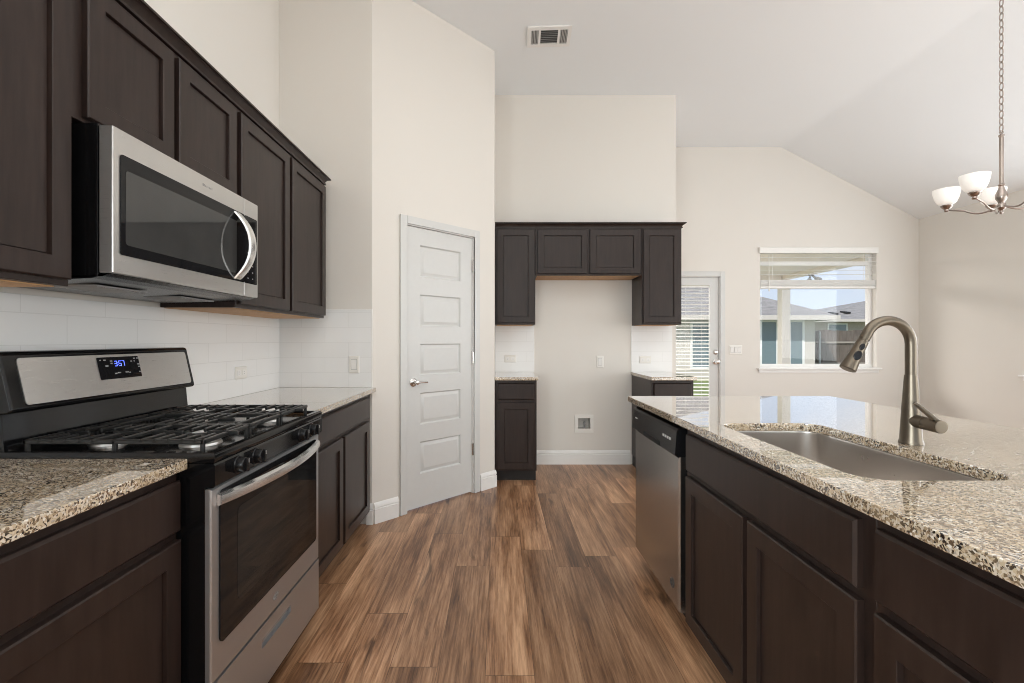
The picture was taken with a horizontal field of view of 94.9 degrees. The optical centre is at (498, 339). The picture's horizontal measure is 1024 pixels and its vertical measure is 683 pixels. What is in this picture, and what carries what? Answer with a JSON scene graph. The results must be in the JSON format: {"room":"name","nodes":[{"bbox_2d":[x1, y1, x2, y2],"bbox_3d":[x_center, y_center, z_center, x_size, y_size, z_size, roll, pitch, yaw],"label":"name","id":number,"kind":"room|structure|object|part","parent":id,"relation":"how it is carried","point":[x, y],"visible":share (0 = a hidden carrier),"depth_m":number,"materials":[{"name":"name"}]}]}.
{"room":"kitchen","nodes":[
{"label":"kitchen","id":0,"kind":"room"},
{"bbox_2d":[0,0,278,307],"bbox_3d":[-1.530,-0.600,-0.430,0.120,3.660,7.340,0,0,0],"label":"wall","id":1,"kind":"structure","parent":0,"point":[239,39],"depth_m":2.61,"materials":[{"name":"paint"}]},
{"bbox_2d":[0,0,70,286],"bbox_3d":[-1.294,-0.574,0.953,0.348,0.872,0.585,0,0,0],"label":"upper cabinet","id":2,"kind":"object","parent":1,"relation":"attached to","point":[35,35],"visible":1,"depth_m":1.15,"materials":[{"name":"brown wood"}]},
{"bbox_3d":[-1.313,-0.140,0.953,0.302,0.003,0.549,0,0,0],"label":"panel","id":3,"kind":"part","parent":2,"relation":"part of","materials":[{"name":"brown wood"}]},
{"bbox_2d":[0,292,279,404],"bbox_3d":[-1.465,0.088,1.895,0.008,0.456,2.470,0,0,0],"label":"tile backsplash","id":4,"kind":"structure","parent":1,"relation":"attached to","point":[215,344],"depth_m":2.06,"materials":[{"name":"white tile"}]},
{"bbox_2d":[235,366,246,379],"bbox_3d":[-1.456,0.185,2.655,0.008,0.070,0.115,0,0,0],"label":"wall outlet","id":5,"kind":"object","parent":4,"relation":"attached to","point":[240,372],"visible":1,"depth_m":2.65,"materials":[{"name":"white plastic"}]},
{"bbox_2d":[71,0,236,193],"bbox_3d":[-1.294,-0.803,1.640,0.348,0.414,0.787,0,0,0],"label":"upper cabinet","id":6,"kind":"object","parent":1,"relation":"attached to","point":[124,77],"visible":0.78,"depth_m":1.50,"materials":[{"name":"brown wood"}]},
{"bbox_3d":[-1.130,-0.800,1.454,0.019,0.384,0.341,0,0,0],"label":"door","id":7,"kind":"part","parent":6,"relation":"part of","materials":[{"name":"brown wood"}]},
{"bbox_2d":[19,123,257,302],"bbox_3d":[-1.218,-0.372,1.653,0.483,0.432,0.766,0,0,0],"label":"microwave","id":8,"kind":"object","parent":6,"relation":"attached to","point":[146,225],"visible":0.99,"depth_m":1.43,"materials":[{"name":"silver metal"}]},
{"bbox_3d":[-1.063,-0.382,1.597,0.039,0.400,0.655,0,0,0],"label":"door","id":9,"kind":"part","parent":8,"relation":"part of","materials":[{"name":"silver metal"}]},
{"bbox_3d":[-1.042,-0.374,1.609,0.003,0.278,0.630,0,0,0],"label":"door glass","id":10,"kind":"part","parent":8,"relation":"part of","materials":[{"name":"black glass"}]},
{"bbox_3d":[-1.013,-0.375,1.875,0.075,0.266,0.046,0,0,-10],"label":"handle","id":11,"kind":"part","parent":8,"relation":"part of","materials":[{"name":"silver metal"}]},
{"bbox_3d":[-1.042,-0.374,1.975,0.003,0.278,0.094,0,0,0],"label":"control glass","id":12,"kind":"part","parent":8,"relation":"part of","materials":[{"name":"black glass"}]},
{"bbox_3d":[-1.130,-0.800,1.831,0.019,0.384,0.360,0,0,0],"label":"door","id":13,"kind":"part","parent":6,"relation":"part of","materials":[{"name":"brown wood"}]},
{"bbox_2d":[160,109,325,318],"bbox_3d":[-1.294,-0.574,2.547,0.348,0.872,1.025,0,0,0],"label":"upper cabinet","id":14,"kind":"object","parent":1,"relation":"attached to","point":[290,201],"visible":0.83,"depth_m":2.45,"materials":[{"name":"brown wood"}]},
{"bbox_2d":[115,0,330,184],"bbox_3d":[-1.286,-1.034,1.877,0.363,0.046,2.435,0,0,0],"label":"crown molding","id":15,"kind":"structure","parent":14,"relation":"attached to","point":[148,17],"depth_m":1.83,"materials":[{"name":"brown wood"}]},
{"bbox_3d":[-1.313,-0.140,2.547,0.302,0.003,0.989,0,0,0],"label":"panel","id":16,"kind":"part","parent":14,"relation":"part of","materials":[{"name":"brown wood"}]},
{"bbox_3d":[-1.130,-0.575,2.284,0.019,0.834,0.474,0,0,0],"label":"door","id":17,"kind":"part","parent":14,"relation":"part of","materials":[{"name":"brown wood"}]},
{"bbox_3d":[-1.130,-0.575,2.798,0.019,0.834,0.490,0,0,0],"label":"door","id":18,"kind":"part","parent":14,"relation":"part of","materials":[{"name":"brown wood"}]},
{"bbox_2d":[279,0,371,523],"bbox_3d":[-1.159,-0.600,3.190,0.622,3.660,0.100,0,0,0],"label":"wall","id":19,"kind":"structure","parent":0,"point":[325,46],"depth_m":3.14,"materials":[{"name":"paint"}]},
{"bbox_2d":[280,309,372,386],"bbox_3d":[-1.157,0.055,3.134,0.626,0.522,0.010,0,0,0],"label":"tile backsplash","id":20,"kind":"structure","parent":19,"relation":"attached to","point":[313,352],"depth_m":3.13,"materials":[{"name":"white tile"}]},
{"bbox_3d":[-1.157,0.055,3.134,0.626,0.522,0.010,0,0,0],"label":"edge trim","id":21,"kind":"part","parent":20,"relation":"part of","materials":[{"name":"white tile"}]},
{"bbox_2d":[349,356,358,372],"bbox_3d":[-0.965,0.163,3.124,0.070,0.115,0.013,0,0,0],"label":"light switch","id":22,"kind":"object","parent":20,"relation":"attached to","point":[353,360],"visible":1,"depth_m":3.12,"materials":[{"name":"white plastic"}]},
{"bbox_2d":[366,503,372,524],"bbox_3d":[-0.862,1.161,3.131,0.043,0.138,0.017,0,0,0],"label":"baseboard","id":23,"kind":"structure","parent":19,"relation":"attached to","point":[369,517],"depth_m":3.12,"materials":[{"name":"white paint"}]},
{"bbox_2d":[372,0,493,523],"bbox_3d":[-0.482,-0.600,3.584,1.146,3.660,0.110,0,0,-45],"label":"wall","id":24,"kind":"structure","parent":0,"point":[433,82],"depth_m":3.42,"materials":[{"name":"paint"}]},
{"bbox_2d":[374,470,496,523],"bbox_3d":[-0.428,1.161,3.547,1.146,0.138,0.017,0,0,-45],"label":"baseboard","id":25,"kind":"structure","parent":24,"relation":"attached to","point":[388,509],"depth_m":3.24,"materials":[{"name":"white paint"}]},
{"bbox_2d":[400,214,479,515],"bbox_3d":[-0.449,0.174,3.575,0.752,2.112,0.158,0,0,-45],"label":"door","id":26,"kind":"structure","parent":24,"relation":"in","point":[440,262],"depth_m":3.54,"materials":[{"name":"white paint"}]},
{"bbox_3d":[-0.574,0.305,3.385,0.066,0.062,0.124,0,0,45],"label":"lever handle","id":27,"kind":"part","parent":26,"relation":"part of","materials":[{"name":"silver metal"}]},
{"bbox_2d":[494,52,494,469],"bbox_3d":[-0.093,-0.600,4.355,0.110,3.660,0.810,0,0,0],"label":"wall","id":28,"kind":"structure","parent":0,"point":[494,52],"depth_m":3.97,"materials":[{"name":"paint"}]},
{"bbox_2d":[269,464,725,682],"bbox_3d":[1.925,1.280,0.985,7.050,0.100,10.170,0,0,0],"label":"floor","id":29,"kind":"structure","parent":0,"point":[545,579],"depth_m":2.23,"materials":[{"name":"brown wood"}]},
{"bbox_2d":[0,474,180,682],"bbox_3d":[-1.150,0.788,0.957,0.620,0.883,0.594,0,0,0],"label":"base cabinet","id":30,"kind":"object","parent":29,"relation":"on","point":[93,595],"visible":0.86,"depth_m":1.00,"materials":[{"name":"brown wood"}]},
{"bbox_3d":[-0.850,0.822,0.963,0.019,0.587,0.566,0,0,0],"label":"door","id":31,"kind":"part","parent":30,"relation":"part of","materials":[{"name":"brown wood"}]},
{"bbox_2d":[0,459,186,545],"bbox_3d":[-1.151,0.331,0.957,0.637,0.030,0.594,0,0,0],"label":"countertop","id":32,"kind":"structure","parent":30,"relation":"on","point":[36,494],"depth_m":1.03,"materials":[{"name":"stone"}]},
{"bbox_2d":[0,347,321,682],"bbox_3d":[-1.067,0.630,1.636,0.706,1.199,0.760,0,0,0],"label":"gas range","id":33,"kind":"object","parent":29,"relation":"on","point":[248,533],"visible":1,"depth_m":1.45,"materials":[{"name":"silver metal"}]},
{"bbox_3d":[-1.319,0.115,1.644,0.032,0.130,0.696,0,0,0],"label":"console panel","id":34,"kind":"part","parent":33,"relation":"part of","materials":[{"name":"silver metal"}]},
{"bbox_3d":[-1.187,0.307,1.431,0.100,0.017,0.100,0,0,0],"label":"burner","id":35,"kind":"part","parent":33,"relation":"part of","materials":[{"name":"metal"}]},
{"bbox_2d":[0,411,321,462],"bbox_3d":[-1.090,0.317,1.636,0.660,0.029,0.760,0,0,0],"label":"cooktop","id":36,"kind":"object","parent":33,"relation":"in","point":[230,448],"depth_m":1.38,"materials":[{"name":"black metal"}]},
{"bbox_3d":[-1.047,0.307,1.636,0.096,0.017,0.096,0,0,0],"label":"burner","id":37,"kind":"part","parent":33,"relation":"part of","materials":[{"name":"metal"}]},
{"bbox_3d":[-0.907,0.307,1.431,0.116,0.017,0.116,0,0,0],"label":"burner","id":38,"kind":"part","parent":33,"relation":"part of","materials":[{"name":"metal"}]},
{"bbox_3d":[-0.743,0.361,1.364,0.034,0.051,0.051,0,0,0],"label":"control knob","id":39,"kind":"part","parent":33,"relation":"part of","materials":[{"name":"black plastic"}]},
{"bbox_3d":[-0.743,0.361,1.464,0.034,0.051,0.051,0,0,0],"label":"control knob","id":40,"kind":"part","parent":33,"relation":"part of","materials":[{"name":"black plastic"}]},
{"bbox_3d":[-0.780,0.666,1.636,0.016,0.528,0.752,0,0,0],"label":"oven door","id":41,"kind":"part","parent":33,"relation":"part of","materials":[{"name":"silver metal"}]},
{"bbox_3d":[-0.774,0.364,1.636,0.030,0.064,0.760,0,0,0],"label":"control panel","id":42,"kind":"part","parent":33,"relation":"part of","materials":[{"name":"black metal"}]},
{"bbox_3d":[-0.780,1.040,1.636,0.016,0.209,0.752,0,0,0],"label":"storage drawer","id":43,"kind":"part","parent":33,"relation":"part of","materials":[{"name":"silver metal"}]},
{"bbox_3d":[-0.770,0.626,1.636,0.004,0.423,0.680,0,0,0],"label":"door glass","id":44,"kind":"part","parent":33,"relation":"part of","materials":[{"name":"black glass"}]},
{"bbox_3d":[-0.743,0.438,1.636,0.058,0.034,0.704,0,0,0],"label":"handle","id":45,"kind":"part","parent":33,"relation":"part of","materials":[{"name":"silver metal"}]},
{"bbox_3d":[-0.781,0.993,1.636,0.014,0.030,0.210,0,0,0],"label":"recessed pull","id":46,"kind":"part","parent":33,"relation":"part of","materials":[{"name":"grey metal"}]},
{"bbox_3d":[-0.743,0.361,1.794,0.034,0.051,0.051,0,0,0],"label":"control knob","id":47,"kind":"part","parent":33,"relation":"part of","materials":[{"name":"black plastic"}]},
{"bbox_3d":[-0.743,0.361,1.896,0.034,0.051,0.051,0,0,0],"label":"control knob","id":48,"kind":"part","parent":33,"relation":"part of","materials":[{"name":"black plastic"}]},
{"bbox_2d":[317,394,369,576],"bbox_3d":[-1.150,0.788,2.583,0.620,0.883,1.095,0,0,0],"label":"base cabinet","id":49,"kind":"object","parent":29,"relation":"on","point":[344,438],"visible":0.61,"depth_m":2.54,"materials":[{"name":"brown wood"}]},
{"bbox_2d":[193,387,375,413],"bbox_3d":[-1.146,0.331,2.587,0.646,0.030,1.105,0,0,0],"label":"countertop","id":50,"kind":"structure","parent":49,"relation":"on","point":[323,399],"depth_m":2.58,"materials":[{"name":"stone"}]},
{"bbox_3d":[-0.850,0.822,2.297,0.019,0.587,0.485,0,0,0],"label":"door","id":51,"kind":"part","parent":49,"relation":"part of","materials":[{"name":"brown wood"}]},
{"bbox_3d":[-0.850,0.439,2.555,0.019,0.133,1.000,0,0,0],"label":"drawer","id":52,"kind":"part","parent":49,"relation":"part of","materials":[{"name":"brown wood"}]},
{"bbox_3d":[-0.850,0.822,2.812,0.019,0.587,0.485,0,0,0],"label":"door","id":53,"kind":"part","parent":49,"relation":"part of","materials":[{"name":"brown wood"}]},
{"bbox_2d":[495,380,536,479],"bbox_3d":[0.146,0.788,4.345,0.357,0.883,0.610,0,0,0],"label":"base cabinet","id":54,"kind":"object","parent":29,"relation":"on","point":[515,400],"visible":0.9,"depth_m":4.05,"materials":[{"name":"brown wood"}]},
{"bbox_2d":[495,372,537,379],"bbox_3d":[0.149,0.331,4.335,0.373,0.030,0.647,0,0,0],"label":"countertop","id":55,"kind":"structure","parent":54,"relation":"on","point":[498,375],"depth_m":4.07,"materials":[{"name":"stone"}]},
{"bbox_3d":[0.148,0.444,4.050,0.316,0.143,0.019,0,0,0],"label":"drawer","id":56,"kind":"part","parent":54,"relation":"part of","materials":[{"name":"brown wood"}]},
{"bbox_3d":[0.148,0.827,4.050,0.316,0.577,0.019,0,0,0],"label":"door","id":57,"kind":"part","parent":54,"relation":"part of","materials":[{"name":"brown wood"}]},
{"bbox_2d":[632,407,686,615],"bbox_3d":[1.032,0.798,2.242,0.620,0.864,0.620,0,0,0],"label":"dishwasher","id":58,"kind":"object","parent":29,"relation":"on","point":[661,472],"visible":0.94,"depth_m":2.13,"materials":[{"name":"silver metal"}]},
{"bbox_3d":[0.727,0.466,2.232,0.010,0.024,0.240,0,0,0],"label":"pocket handle","id":59,"kind":"part","parent":58,"relation":"part of","materials":[{"name":"black plastic"}]},
{"bbox_3d":[0.747,0.423,2.242,0.048,0.114,0.620,0,0,0],"label":"control panel","id":60,"kind":"part","parent":58,"relation":"part of","materials":[{"name":"black plastic"}]},
{"bbox_2d":[632,375,692,467],"bbox_3d":[1.496,0.788,4.345,0.368,0.883,0.610,0,0,0],"label":"base cabinet","id":61,"kind":"object","parent":29,"relation":"on","point":[640,386],"visible":0.23,"depth_m":4.06,"materials":[{"name":"brown wood"}]},
{"bbox_2d":[631,372,696,379],"bbox_3d":[1.498,0.331,4.335,0.387,0.030,0.647,0,0,0],"label":"countertop","id":62,"kind":"structure","parent":61,"relation":"on","point":[647,375],"depth_m":4.18,"materials":[{"name":"stone"}]},
{"bbox_3d":[1.496,0.444,4.050,0.324,0.143,0.019,0,0,0],"label":"drawer","id":63,"kind":"part","parent":61,"relation":"part of","materials":[{"name":"brown wood"}]},
{"bbox_2d":[685,430,876,682],"bbox_3d":[1.047,0.788,1.416,0.620,0.883,0.948,0,0,0],"label":"base cabinet","id":64,"kind":"object","parent":29,"relation":"on","point":[780,571],"visible":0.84,"depth_m":1.28,"materials":[{"name":"brown wood"}]},
{"bbox_3d":[0.747,0.827,1.645,0.019,0.577,0.434,0,0,0],"label":"door","id":65,"kind":"part","parent":64,"relation":"part of","materials":[{"name":"brown wood"}]},
{"bbox_3d":[0.747,0.444,1.419,0.019,0.143,0.887,0,0,0],"label":"drawer","id":66,"kind":"part","parent":64,"relation":"part of","materials":[{"name":"brown wood"}]},
{"bbox_3d":[0.747,0.827,1.187,0.019,0.577,0.430,0,0,0],"label":"door","id":67,"kind":"part","parent":64,"relation":"part of","materials":[{"name":"brown wood"}]},
{"bbox_2d":[628,396,1023,588],"bbox_3d":[1.295,0.331,1.492,1.140,0.030,2.325,0,0,0],"label":"countertop","id":68,"kind":"structure","parent":64,"relation":"on","point":[980,524],"depth_m":1.24,"materials":[{"name":"stone"}]},
{"bbox_2d":[738,431,984,480],"bbox_3d":[1.010,0.444,1.423,0.404,0.195,0.765,0,0,0],"label":"sink","id":69,"kind":"object","parent":68,"relation":"in","point":[842,455],"visible":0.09,"depth_m":1.58,"materials":[{"name":"silver metal"}]},
{"bbox_2d":[839,316,947,444],"bbox_3d":[1.171,0.121,1.405,0.245,0.390,0.132,0,0,0],"label":"faucet","id":70,"kind":"object","parent":68,"relation":"on","point":[912,423],"visible":1,"depth_m":1.43,"materials":[{"name":"silver metal"}]},
{"bbox_3d":[1.191,0.016,1.440,0.172,0.181,0.030,0,0,0],"label":"spout","id":71,"kind":"part","parent":70,"relation":"part of","materials":[{"name":"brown metal"}]},
{"bbox_3d":[1.236,0.209,1.362,0.060,0.058,0.015,0,0,18],"label":"lever","id":72,"kind":"part","parent":70,"relation":"part of","materials":[{"name":"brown metal"}]},
{"bbox_2d":[874,520,1023,682],"bbox_3d":[1.047,0.788,0.641,0.620,0.883,0.600,0,0,0],"label":"base cabinet","id":73,"kind":"object","parent":29,"relation":"on","point":[940,617],"visible":0.8,"depth_m":0.79,"materials":[{"name":"brown wood"}]},
{"bbox_3d":[0.747,0.827,0.647,0.019,0.577,0.561,0,0,0],"label":"door","id":74,"kind":"part","parent":73,"relation":"part of","materials":[{"name":"brown wood"}]},
{"bbox_2d":[495,95,675,463],"bbox_3d":[0.859,-0.600,5.290,1.793,3.660,1.260,0,0,0],"label":"wall","id":75,"kind":"structure","parent":0,"point":[559,158],"depth_m":4.66,"materials":[{"name":"paint"}]},
{"bbox_2d":[495,326,533,371],"bbox_3d":[0.155,0.088,4.655,0.385,0.456,0.008,0,0,0],"label":"tile backsplash","id":76,"kind":"structure","parent":75,"relation":"attached to","point":[518,341],"depth_m":4.65,"materials":[{"name":"white tile"}]},
{"bbox_2d":[505,355,515,361],"bbox_3d":[0.112,0.185,4.646,0.115,0.070,0.008,0,0,0],"label":"wall outlet","id":77,"kind":"object","parent":76,"relation":"attached to","point":[508,358],"visible":1,"depth_m":4.64,"materials":[{"name":"white plastic"}]},
{"bbox_2d":[495,228,534,325],"bbox_3d":[0.149,-0.586,4.488,0.371,0.894,0.340,0,0,0],"label":"upper cabinet","id":78,"kind":"object","parent":75,"relation":"attached to","point":[514,247],"visible":1,"depth_m":4.33,"materials":[{"name":"brown wood"}]},
{"bbox_3d":[0.149,-0.140,4.507,0.335,0.003,0.294,0,0,0],"label":"panel","id":79,"kind":"part","parent":78,"relation":"part of","materials":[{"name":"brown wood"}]},
{"bbox_2d":[537,450,630,464],"bbox_3d":[0.823,1.161,4.652,0.955,0.138,0.017,0,0,0],"label":"baseboard","id":80,"kind":"structure","parent":75,"relation":"attached to","point":[544,457],"depth_m":4.64,"materials":[{"name":"white paint"}]},
{"bbox_2d":[575,415,593,432],"bbox_3d":[0.843,0.830,4.699,0.184,0.176,0.098,0,0,0],"label":"box","id":81,"kind":"object","parent":75,"relation":"attached to","point":[583,423],"visible":1,"depth_m":4.65,"materials":[{"name":"white plastic"}]},
{"bbox_2d":[535,228,640,279],"bbox_3d":[0.826,-0.813,4.488,0.979,0.440,0.340,0,0,0],"label":"upper cabinet","id":82,"kind":"object","parent":75,"relation":"attached to","point":[560,253],"visible":0.91,"depth_m":4.33,"materials":[{"name":"brown wood"}]},
{"bbox_3d":[0.586,-0.813,4.328,0.460,0.406,0.019,0,0,0],"label":"door","id":83,"kind":"part","parent":82,"relation":"part of","materials":[{"name":"brown wood"}]},
{"bbox_3d":[0.826,-0.594,4.507,0.943,0.003,0.294,0,0,0],"label":"panel","id":84,"kind":"part","parent":82,"relation":"part of","materials":[{"name":"brown wood"}]},
{"bbox_3d":[1.066,-0.813,4.328,0.460,0.406,0.019,0,0,0],"label":"door","id":85,"kind":"part","parent":82,"relation":"part of","materials":[{"name":"brown wood"}]},
{"bbox_2d":[596,356,602,367],"bbox_3d":[1.000,0.215,4.653,0.070,0.115,0.013,0,0,0],"label":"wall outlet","id":86,"kind":"object","parent":75,"relation":"attached to","point":[599,359],"visible":1,"depth_m":4.65,"materials":[{"name":"white plastic"}]},
{"bbox_2d":[631,326,671,371],"bbox_3d":[1.512,0.088,4.655,0.406,0.456,0.008,0,0,0],"label":"tile backsplash","id":87,"kind":"structure","parent":75,"relation":"attached to","point":[655,342],"depth_m":4.65,"materials":[{"name":"white tile"}]},
{"bbox_2d":[639,356,650,362],"bbox_3d":[1.447,0.195,4.646,0.115,0.070,0.008,0,0,0],"label":"wall outlet","id":88,"kind":"object","parent":87,"relation":"attached to","point":[642,359],"visible":1,"depth_m":4.64,"materials":[{"name":"white plastic"}]},
{"bbox_2d":[632,228,680,325],"bbox_3d":[1.500,-0.586,4.488,0.368,0.894,0.340,0,0,0],"label":"upper cabinet","id":89,"kind":"object","parent":75,"relation":"attached to","point":[656,294],"visible":0.96,"depth_m":4.33,"materials":[{"name":"brown wood"}]},
{"bbox_2d":[495,222,686,228],"bbox_3d":[0.842,-1.057,4.481,1.755,0.046,0.355,0,0,0],"label":"crown molding","id":90,"kind":"structure","parent":89,"relation":"on","point":[497,224],"depth_m":4.32,"materials":[{"name":"brown wood"}]},
{"bbox_3d":[1.500,-0.140,4.507,0.332,0.003,0.294,0,0,0],"label":"panel","id":91,"kind":"part","parent":89,"relation":"part of","materials":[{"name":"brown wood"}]},
{"bbox_2d":[412,0,1023,218],"bbox_3d":[1.915,-2.008,0.965,7.070,1.144,10.230,0,0,0],"label":"ceiling","id":92,"kind":"structure","parent":0,"point":[897,100],"depth_m":4.16,"materials":[{"name":"paint"}]},
{"bbox_2d":[527,25,571,47],"bbox_3d":[0.400,-2.424,3.755,0.344,0.012,0.250,0,0,3],"label":"ceiling vent","id":93,"kind":"object","parent":92,"relation":"in","point":[551,35],"visible":1,"depth_m":3.75,"materials":[{"name":"white metal"}]},
{"bbox_2d":[932,0,1023,213],"bbox_3d":[3.099,-1.604,2.877,0.618,1.650,0.597,0,0,0],"label":"chandelier","id":94,"kind":"object","parent":92,"relation":"hanging from","point":[974,184],"visible":1,"depth_m":2.90,"materials":[{"name":"white glass"}]},
{"bbox_3d":[2.957,-0.941,3.105,0.142,0.101,0.142,0,0,0],"label":"lamp shade","id":95,"kind":"part","parent":94,"relation":"part of","materials":[{"name":"white glass"}]},
{"bbox_3d":[3.023,-0.830,3.010,0.010,0.066,0.236,0,0,-35],"label":"arm","id":96,"kind":"part","parent":94,"relation":"part of","materials":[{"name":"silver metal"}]},
{"bbox_3d":[2.861,-0.941,2.827,0.142,0.101,0.142,0,0,0],"label":"lamp shade","id":97,"kind":"part","parent":94,"relation":"part of","materials":[{"name":"white glass"}]},
{"bbox_3d":[2.972,-0.830,2.861,0.236,0.066,0.010,0,0,-17],"label":"arm","id":98,"kind":"part","parent":94,"relation":"part of","materials":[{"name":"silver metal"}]},
{"bbox_3d":[3.250,-0.941,3.100,0.142,0.101,0.142,0,0,0],"label":"lamp shade","id":99,"kind":"part","parent":94,"relation":"part of","materials":[{"name":"white glass"}]},
{"bbox_3d":[3.100,-1.036,2.900,0.058,0.520,0.058,0,0,0],"label":"stem","id":100,"kind":"part","parent":94,"relation":"part of","materials":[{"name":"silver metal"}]},
{"bbox_3d":[3.100,-1.843,2.900,0.021,1.133,0.021,0,0,-45],"label":"chain","id":101,"kind":"part","parent":94,"relation":"part of","materials":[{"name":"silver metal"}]},
{"bbox_3d":[3.098,-0.830,2.766,0.010,0.066,0.236,0,0,1],"label":"arm","id":102,"kind":"part","parent":94,"relation":"part of","materials":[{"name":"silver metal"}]},
{"bbox_2d":[676,147,918,407],"bbox_3d":[3.462,-0.600,5.985,3.655,3.660,0.130,0,0,0],"label":"wall","id":103,"kind":"structure","parent":0,"point":[734,202],"depth_m":5.92,"materials":[{"name":"paint"}]},
{"bbox_2d":[676,286,708,394],"bbox_3d":[2.355,0.136,5.950,0.602,1.648,0.026,0,0,0],"label":"window blind","id":104,"kind":"object","parent":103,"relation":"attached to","point":[685,287],"visible":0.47,"depth_m":5.94,"materials":[{"name":"white plastic"}]},
{"bbox_3d":[2.355,0.138,5.938,0.002,1.615,0.001,0,0,0],"label":"ladder cord","id":105,"kind":"part","parent":104,"relation":"part of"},
{"bbox_2d":[681,271,724,395],"bbox_3d":[2.353,0.183,5.955,0.981,2.093,0.186,0,0,0],"label":"door","id":106,"kind":"structure","parent":103,"relation":"in","point":[715,280],"depth_m":5.93,"materials":[{"name":"white paint"}]},
{"bbox_3d":[2.355,0.142,5.934,0.680,1.745,0.012,0,0,0],"label":"lite frame","id":107,"kind":"part","parent":106,"relation":"part of","materials":[{"name":"white paint"}]},
{"bbox_2d":[729,345,741,353],"bbox_3d":[2.978,0.125,5.913,0.162,0.115,0.013,0,0,0],"label":"light switch","id":108,"kind":"object","parent":103,"relation":"attached to","point":[733,349],"visible":1,"depth_m":5.91,"materials":[{"name":"white plastic"}]},
{"bbox_2d":[757,254,881,372],"bbox_3d":[4.021,-0.369,5.960,1.548,1.562,0.170,0,0,0],"label":"window","id":109,"kind":"structure","parent":103,"relation":"in","point":[867,367],"depth_m":6.00,"materials":[{"name":"white paint"}]},
{"bbox_3d":[4.021,-0.975,6.018,1.378,0.040,0.035,0,0,0],"label":"sash rail","id":110,"kind":"part","parent":109,"relation":"part of","materials":[{"name":"white paint"}]},
{"bbox_2d":[759,247,878,290],"bbox_3d":[4.014,-0.886,5.933,1.490,0.552,0.086,0,0,0],"label":"window blind","id":111,"kind":"object","parent":109,"relation":"attached to","point":[764,284],"visible":1,"depth_m":5.92,"materials":[{"name":"white plastic"}]},
{"bbox_3d":[3.447,-0.880,5.924,0.003,0.420,0.001,0,0,0],"label":"ladder cord","id":112,"kind":"part","parent":111,"relation":"part of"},
{"bbox_3d":[4.021,-0.664,5.950,1.452,0.028,0.052,0,0,0],"label":"rail","id":113,"kind":"part","parent":111,"relation":"part of","materials":[{"name":"white plastic"}]},
{"bbox_3d":[4.595,-0.880,5.924,0.003,0.420,0.001,0,0,0],"label":"ladder cord","id":114,"kind":"part","parent":111,"relation":"part of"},
{"bbox_3d":[4.021,0.360,5.935,1.548,0.024,0.120,0,0,0],"label":"sill","id":115,"kind":"part","parent":109,"relation":"part of","materials":[{"name":"white paint"}]},
{"bbox_2d":[919,189,1023,428],"bbox_3d":[5.355,-0.145,0.975,0.130,2.750,10.150,0,0,0],"label":"wall","id":116,"kind":"structure","parent":0,"point":[971,266],"depth_m":5.24,"materials":[{"name":"paint"}]},
{"label":"outside","id":117,"kind":"structure","parent":0,"visible":0},
{"bbox_2d":[693,381,708,395],"bbox_3d":[13.000,1.580,34.875,54.000,0.200,50.250,0,0,0],"label":"lawn","id":118,"kind":"structure","parent":117,"point":[694,385],"depth_m":14.34,"materials":[{"name":"green plant"}]},
{"bbox_2d":[676,288,840,378],"bbox_3d":[7.050,-1.020,22.985,11.220,5.000,11.130,0,0,0],"label":"house","id":119,"kind":"structure","parent":118,"relation":"on","point":[802,319],"depth_m":17.98,"materials":[{"name":"beige"}]},
{"bbox_3d":[8.000,0.205,17.988,1.200,1.650,0.015,0,0,0],"label":"pane","id":120,"kind":"part","parent":119,"relation":"part of","materials":[{"name":"clear glass"}]},
{"bbox_3d":[10.325,0.170,17.988,0.550,1.720,0.015,0,0,0],"label":"pane","id":121,"kind":"part","parent":119,"relation":"part of","materials":[{"name":"clear glass"}]},
{"bbox_3d":[11.375,0.170,17.988,0.450,1.720,0.015,0,0,0],"label":"pane","id":122,"kind":"part","parent":119,"relation":"part of","materials":[{"name":"clear glass"}]},
{"bbox_2d":[815,330,864,363],"bbox_3d":[21.142,0.535,18.948,17.885,1.890,0.143,0,0,0],"label":"wooden fence","id":123,"kind":"object","parent":118,"relation":"on","point":[831,347],"visible":0.12,"depth_m":19.00,"materials":[{"name":"grey wood"}]},
{"bbox_3d":[12.900,0.565,18.910,0.070,1.830,0.067,0,0,0],"label":"post","id":124,"kind":"part","parent":123,"relation":"part of","materials":[{"name":"grey wood"}]},
{"bbox_3d":[21.100,0.095,18.975,17.800,0.070,0.040,0,0,0],"label":"rail","id":125,"kind":"part","parent":123,"relation":"part of","materials":[{"name":"grey wood"}]},
{"bbox_2d":[815,301,864,330],"bbox_3d":[32.900,-0.845,37.985,23.220,4.650,12.030,0,0,0],"label":"house","id":126,"kind":"structure","parent":118,"relation":"on","point":[853,314],"depth_m":32.50,"materials":[{"name":"beige brick"}]},
{"bbox_3d":[23.400,-0.420,32.487,1.200,1.300,0.015,0,0,0],"label":"pane","id":127,"kind":"part","parent":126,"relation":"part of","materials":[{"name":"clear glass"}]},
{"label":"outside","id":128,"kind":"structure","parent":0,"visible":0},
{"bbox_3d":[2.100,1.410,7.900,8.200,0.240,3.680,0,0,0],"label":"patio slab","id":129,"kind":"object","parent":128,"visible":0},
{"bbox_2d":[681,254,864,363],"bbox_3d":[2.350,-0.225,7.825,6.900,3.410,3.450,0,0,0],"label":"patio cover","id":130,"kind":"object","parent":129,"relation":"on","point":[783,295],"visible":0.09,"depth_m":8.69,"materials":[{"name":"grey"}]},
{"bbox_2d":[807,275,821,279],"bbox_3d":[5.573,-1.084,8.350,0.155,0.170,0.346,0,0,0],"label":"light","id":131,"kind":"object","parent":130,"relation":"attached to","point":[813,276],"visible":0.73,"depth_m":8.27,"materials":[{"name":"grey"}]}
]}

